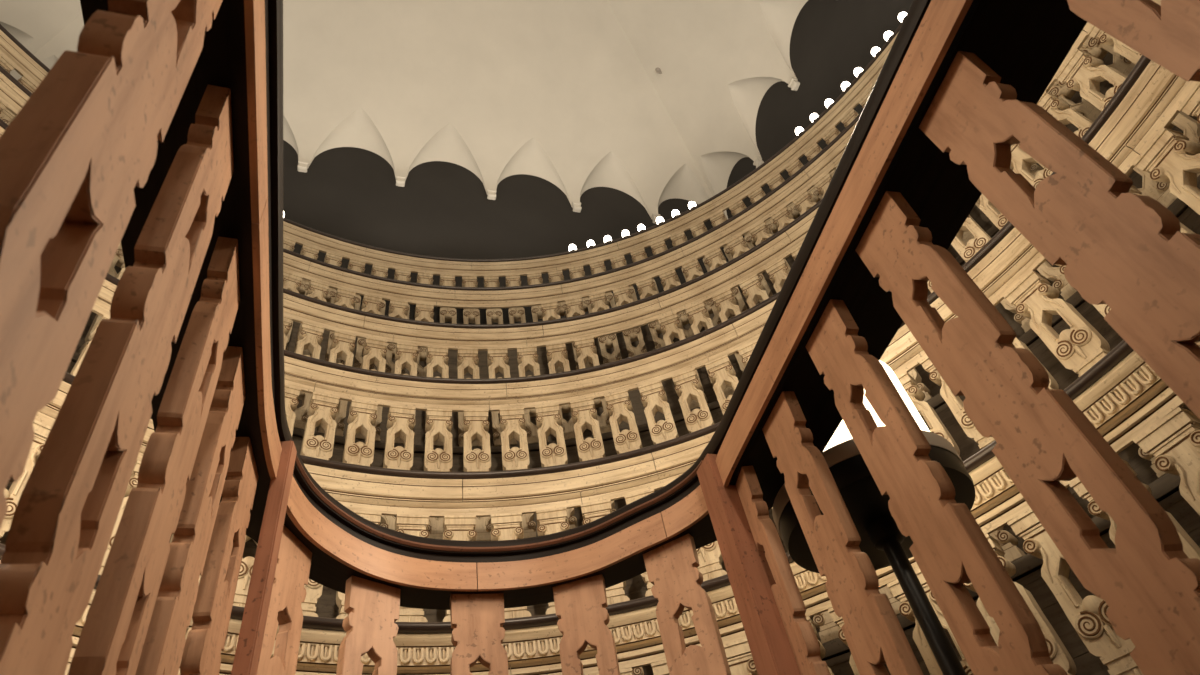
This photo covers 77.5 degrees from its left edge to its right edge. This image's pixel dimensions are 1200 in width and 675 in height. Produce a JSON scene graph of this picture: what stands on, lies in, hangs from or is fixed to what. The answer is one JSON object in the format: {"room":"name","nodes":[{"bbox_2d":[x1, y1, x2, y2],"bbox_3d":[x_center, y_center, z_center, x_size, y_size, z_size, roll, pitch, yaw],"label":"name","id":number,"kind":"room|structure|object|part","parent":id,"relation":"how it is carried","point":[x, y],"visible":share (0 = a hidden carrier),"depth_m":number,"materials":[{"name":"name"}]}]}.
{"room":"theater auditorium","nodes":[
{"label":"theater auditorium","id":0,"kind":"room"},
{"bbox_2d":[0,0,807,223],"bbox_3d":[-1.391,-6.432,7.116,9.168,2.618,10.015,6,-49,-17],"label":"ceiling","id":1,"kind":"structure","parent":0,"point":[570,95],"depth_m":10.15,"materials":[{"name":"paint"}]},
{"bbox_2d":[655,67,661,73],"bbox_3d":[0.837,-3.793,10.655,0.075,0.138,0.075,-22,-47,9],"label":"ring","id":2,"kind":"object","parent":1,"relation":"attached to","point":[658,70],"visible":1,"depth_m":10.65,"materials":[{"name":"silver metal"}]},
{"bbox_2d":[114,255,793,378],"bbox_3d":[-0.561,-3.007,3.365,9.767,0.978,10.526,6,-49,-17],"label":"floor","id":3,"kind":"structure","parent":0,"point":[649,343],"depth_m":6.59,"materials":[{"name":"beige stone"}]},
{"bbox_2d":[0,18,904,323],"bbox_3d":[-0.726,-3.745,4.152,8.567,1.206,9.324,6,-49,-17],"label":"balustrade","id":4,"kind":"object","parent":3,"relation":"on","point":[13,55],"visible":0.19,"depth_m":7.25,"materials":[{"name":"beige stone"}]},
{"bbox_2d":[569,244,576,250],"bbox_3d":[-0.285,-0.918,7.832,0.088,0.148,0.088,6,-49,-17],"label":"dome lamp","id":5,"kind":"object","parent":4,"relation":"on","point":[572,246],"visible":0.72,"depth_m":7.81,"materials":[{"name":"white glass"}]},
{"bbox_2d":[587,240,594,246],"bbox_3d":[-0.094,-0.961,7.832,0.088,0.148,0.088,6,-49,-17],"label":"dome lamp","id":6,"kind":"object","parent":4,"relation":"on","point":[590,242],"visible":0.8,"depth_m":7.81,"materials":[{"name":"white glass"}]},
{"bbox_2d":[604,235,611,241],"bbox_3d":[0.085,-1.008,7.825,0.088,0.148,0.088,6,-49,-17],"label":"dome lamp","id":7,"kind":"object","parent":4,"relation":"on","point":[607,238],"visible":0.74,"depth_m":7.80,"materials":[{"name":"white glass"}]},
{"bbox_2d":[622,230,629,236],"bbox_3d":[0.273,-1.065,7.811,0.088,0.148,0.088,6,-49,-17],"label":"dome lamp","id":8,"kind":"object","parent":4,"relation":"on","point":[624,232],"visible":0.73,"depth_m":7.79,"materials":[{"name":"white glass"}]},
{"bbox_2d":[638,224,645,231],"bbox_3d":[0.437,-1.122,7.792,0.088,0.148,0.088,6,-49,-17],"label":"dome lamp","id":9,"kind":"object","parent":4,"relation":"on","point":[641,226],"visible":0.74,"depth_m":7.77,"materials":[{"name":"white glass"}]},
{"bbox_2d":[656,217,663,223],"bbox_3d":[0.630,-1.196,7.763,0.088,0.148,0.088,6,-49,-17],"label":"dome lamp","id":10,"kind":"object","parent":4,"relation":"on","point":[659,219],"visible":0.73,"depth_m":7.74,"materials":[{"name":"white glass"}]},
{"bbox_2d":[672,209,679,216],"bbox_3d":[0.789,-1.264,7.732,0.088,0.148,0.088,6,-49,-17],"label":"dome lamp","id":11,"kind":"object","parent":4,"relation":"on","point":[675,212],"visible":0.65,"depth_m":7.71,"materials":[{"name":"white glass"}]},
{"bbox_2d":[688,201,695,208],"bbox_3d":[0.956,-1.343,7.694,0.088,0.148,0.088,6,-49,-17],"label":"dome lamp","id":12,"kind":"object","parent":4,"relation":"on","point":[691,204],"visible":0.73,"depth_m":7.67,"materials":[{"name":"white glass"}]},
{"bbox_2d":[795,127,803,135],"bbox_3d":[1.955,-1.998,7.289,0.088,0.148,0.088,6,-49,-17],"label":"dome lamp","id":13,"kind":"object","parent":4,"relation":"on","point":[798,130],"visible":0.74,"depth_m":7.27,"materials":[{"name":"white glass"}]},
{"bbox_2d":[810,113,817,121],"bbox_3d":[2.079,-2.108,7.212,0.088,0.148,0.088,6,-49,-17],"label":"dome lamp","id":14,"kind":"object","parent":4,"relation":"on","point":[813,116],"visible":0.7,"depth_m":7.19,"materials":[{"name":"white glass"}]},
{"bbox_2d":[825,99,833,107],"bbox_3d":[2.197,-2.221,7.130,0.088,0.148,0.088,6,-49,-17],"label":"dome lamp","id":15,"kind":"object","parent":4,"relation":"on","point":[828,102],"visible":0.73,"depth_m":7.11,"materials":[{"name":"white glass"}]},
{"bbox_2d":[841,82,849,90],"bbox_3d":[2.324,-2.353,7.034,0.088,0.148,0.088,6,-49,-17],"label":"dome lamp","id":16,"kind":"object","parent":4,"relation":"on","point":[844,85],"visible":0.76,"depth_m":7.02,"materials":[{"name":"white glass"}]},
{"bbox_2d":[854,67,862,76],"bbox_3d":[2.418,-2.458,6.955,0.088,0.148,0.088,6,-49,-17],"label":"dome lamp","id":17,"kind":"object","parent":4,"relation":"on","point":[858,70],"visible":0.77,"depth_m":6.94,"materials":[{"name":"white glass"}]},
{"bbox_2d":[871,47,879,56],"bbox_3d":[2.539,-2.605,6.843,0.088,0.148,0.088,6,-49,-17],"label":"dome lamp","id":18,"kind":"object","parent":4,"relation":"on","point":[875,50],"visible":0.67,"depth_m":6.83,"materials":[{"name":"white glass"}]},
{"bbox_2d":[884,31,892,40],"bbox_3d":[2.622,-2.715,6.756,0.088,0.148,0.088,6,-49,-17],"label":"dome lamp","id":19,"kind":"object","parent":4,"relation":"on","point":[887,35],"visible":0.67,"depth_m":6.74,"materials":[{"name":"white glass"}]},
{"bbox_2d":[898,12,906,21],"bbox_3d":[2.712,-2.844,6.654,0.088,0.148,0.088,6,-49,-17],"label":"dome lamp","id":20,"kind":"object","parent":4,"relation":"on","point":[902,15],"visible":0.44,"depth_m":6.64,"materials":[{"name":"white glass"}]},
{"bbox_2d":[283,140,728,323],"bbox_3d":[-1.966,0.770,6.708,9.768,9.971,0.300,6,-49,-17],"label":"wall","id":21,"kind":"structure","parent":0,"point":[443,209],"depth_m":9.22,"materials":[{"name":"paint"}]},
{"bbox_2d":[75,52,1113,446],"bbox_3d":[-0.414,-2.347,2.661,8.387,0.974,9.146,6,-49,-17],"label":"floor","id":22,"kind":"structure","parent":0,"point":[980,218],"depth_m":5.47,"materials":[{"name":"beige stone"}]},
{"bbox_2d":[0,65,861,376],"bbox_3d":[-0.587,-3.012,3.512,7.641,1.206,8.296,6,-49,-17],"label":"balustrade","id":23,"kind":"object","parent":22,"relation":"on","point":[348,283],"visible":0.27,"depth_m":6.34,"materials":[{"name":"beige stone"}]},
{"bbox_2d":[0,205,1199,674],"bbox_3d":[-0.126,-0.876,1.377,6.536,1.002,7.090,6,-49,-17],"label":"floor","id":24,"kind":"structure","parent":0,"point":[326,606],"depth_m":3.27,"materials":[{"name":"beige stone"}]},
{"bbox_2d":[70,0,1199,540],"bbox_3d":[-0.331,-1.542,2.240,5.812,1.206,6.240,6,-49,-17],"label":"balustrade","id":25,"kind":"object","parent":24,"relation":"on","point":[328,383],"visible":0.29,"depth_m":4.35,"materials":[{"name":"beige stone"}]},
{"bbox_3d":[-0.419,-1.938,2.662,5.814,0.036,6.240,6,-49,-17],"label":"handrail","id":26,"kind":"part","parent":25,"relation":"part of","materials":[{"name":"beige stone"}]},
{"bbox_3d":[-0.402,-1.859,2.578,5.646,0.196,6.072,6,-49,-17],"label":"cornice","id":27,"kind":"part","parent":25,"relation":"part of","materials":[{"name":"beige stone"}]},
{"bbox_3d":[-0.244,-1.152,1.823,5.764,0.052,6.190,6,-49,-17],"label":"sill","id":28,"kind":"part","parent":25,"relation":"part of","materials":[{"name":"beige stone"}]},
{"bbox_2d":[66,115,1196,536],"bbox_3d":[-0.275,-1.616,2.023,7.461,0.976,8.120,6,-49,-17],"label":"floor","id":29,"kind":"structure","parent":0,"point":[646,440],"depth_m":4.60,"materials":[{"name":"beige stone"}]},
{"bbox_2d":[0,36,1134,453],"bbox_3d":[-0.440,-2.282,2.877,6.716,1.206,7.270,6,-49,-17],"label":"balustrade","id":30,"kind":"object","parent":29,"relation":"on","point":[316,316],"visible":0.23,"depth_m":5.40,"materials":[{"name":"beige stone"}]},
{"bbox_3d":[-0.511,-2.599,3.215,6.548,0.196,7.102,6,-49,-17],"label":"cornice","id":31,"kind":"part","parent":30,"relation":"part of","materials":[{"name":"beige stone"}]},
{"bbox_3d":[-0.528,-2.677,3.299,6.716,0.036,7.270,6,-49,-17],"label":"handrail","id":32,"kind":"part","parent":30,"relation":"part of","materials":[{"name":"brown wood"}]},
{"bbox_3d":[-0.353,-1.892,2.461,6.666,0.052,7.220,6,-49,-17],"label":"sill","id":33,"kind":"part","parent":30,"relation":"part of","materials":[{"name":"beige stone"}]},
{"bbox_2d":[726,0,912,248],"bbox_3d":[3.890,-2.563,4.810,0.300,9.971,10.015,6,-49,-17],"label":"wall","id":34,"kind":"structure","parent":0,"point":[830,39],"depth_m":8.86,"materials":[{"name":"paint"}]},
{"bbox_2d":[823,488,1199,674],"bbox_3d":[-0.015,-0.128,0.731,5.634,0.974,6.060,6,-49,-17],"label":"floor","id":35,"kind":"structure","parent":0,"point":[1086,663],"depth_m":2.47,"materials":[{"name":"brown wood"}]},
{"bbox_2d":[0,55,1199,674],"bbox_3d":[-0.198,-0.773,1.599,4.915,1.206,5.258,6,-49,-17],"label":"balustrade","id":36,"kind":"object","parent":35,"relation":"on","point":[1131,131],"visible":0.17,"depth_m":3.13,"materials":[{"name":"beige stone"}]},
{"bbox_3d":[-0.286,-1.169,2.021,4.915,0.036,5.258,6,-49,-17],"label":"handrail","id":37,"kind":"part","parent":36,"relation":"part of","materials":[{"name":"beige stone"}]},
{"bbox_3d":[-0.110,-0.383,1.183,4.865,0.052,5.208,6,-49,-17],"label":"sill","id":38,"kind":"part","parent":36,"relation":"part of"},
{"label":"floor","id":39,"kind":"structure","parent":0,"visible":0},
{"bbox_2d":[0,0,1199,674],"bbox_3d":[0.150,-0.392,0.644,1.594,1.156,4.086,3,-48,-14],"label":"balustrade","id":40,"kind":"object","parent":39,"relation":"on","point":[160,137],"visible":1,"depth_m":1.16,"materials":[{"name":"brown wood"}]},
{"bbox_3d":[-0.667,0.634,1.398,0.034,1.103,0.045,-3,-47,-9],"label":"corner post","id":41,"kind":"part","parent":40,"relation":"part of","materials":[{"name":"red wood"}]},
{"bbox_3d":[-0.291,0.475,2.114,1.122,0.016,0.477,6,-49,-17],"label":"rail moulding","id":42,"kind":"part","parent":40,"relation":"part of","materials":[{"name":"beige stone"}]},
{"bbox_3d":[0.406,0.727,1.710,0.082,1.103,0.085,6,-49,-17],"label":"corner post","id":43,"kind":"part","parent":40,"relation":"part of","materials":[{"name":"red wood"}]},
{"bbox_2d":[0,340,1199,674],"bbox_3d":[-0.051,-0.037,0.970,4.013,1.206,4.264,6,-49,-17],"label":"balustrade","id":44,"kind":"object","parent":39,"relation":"on","point":[1123,398],"visible":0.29,"depth_m":2.37,"materials":[{"name":"beige stone"}]},
{"bbox_2d":[772,360,974,674],"bbox_3d":[0.802,0.664,1.879,0.536,1.313,0.536,6,-49,-17],"label":"lamp","id":45,"kind":"object","parent":39,"relation":"on","point":[882,540],"visible":0.44,"depth_m":1.96,"materials":[{"name":"black metal"}]},
{"bbox_3d":[0.734,0.359,2.205,0.472,0.400,0.472,6,-49,-17],"label":"lamp shade","id":46,"kind":"part","parent":45,"relation":"part of","materials":[{"name":"beige"}]}
]}

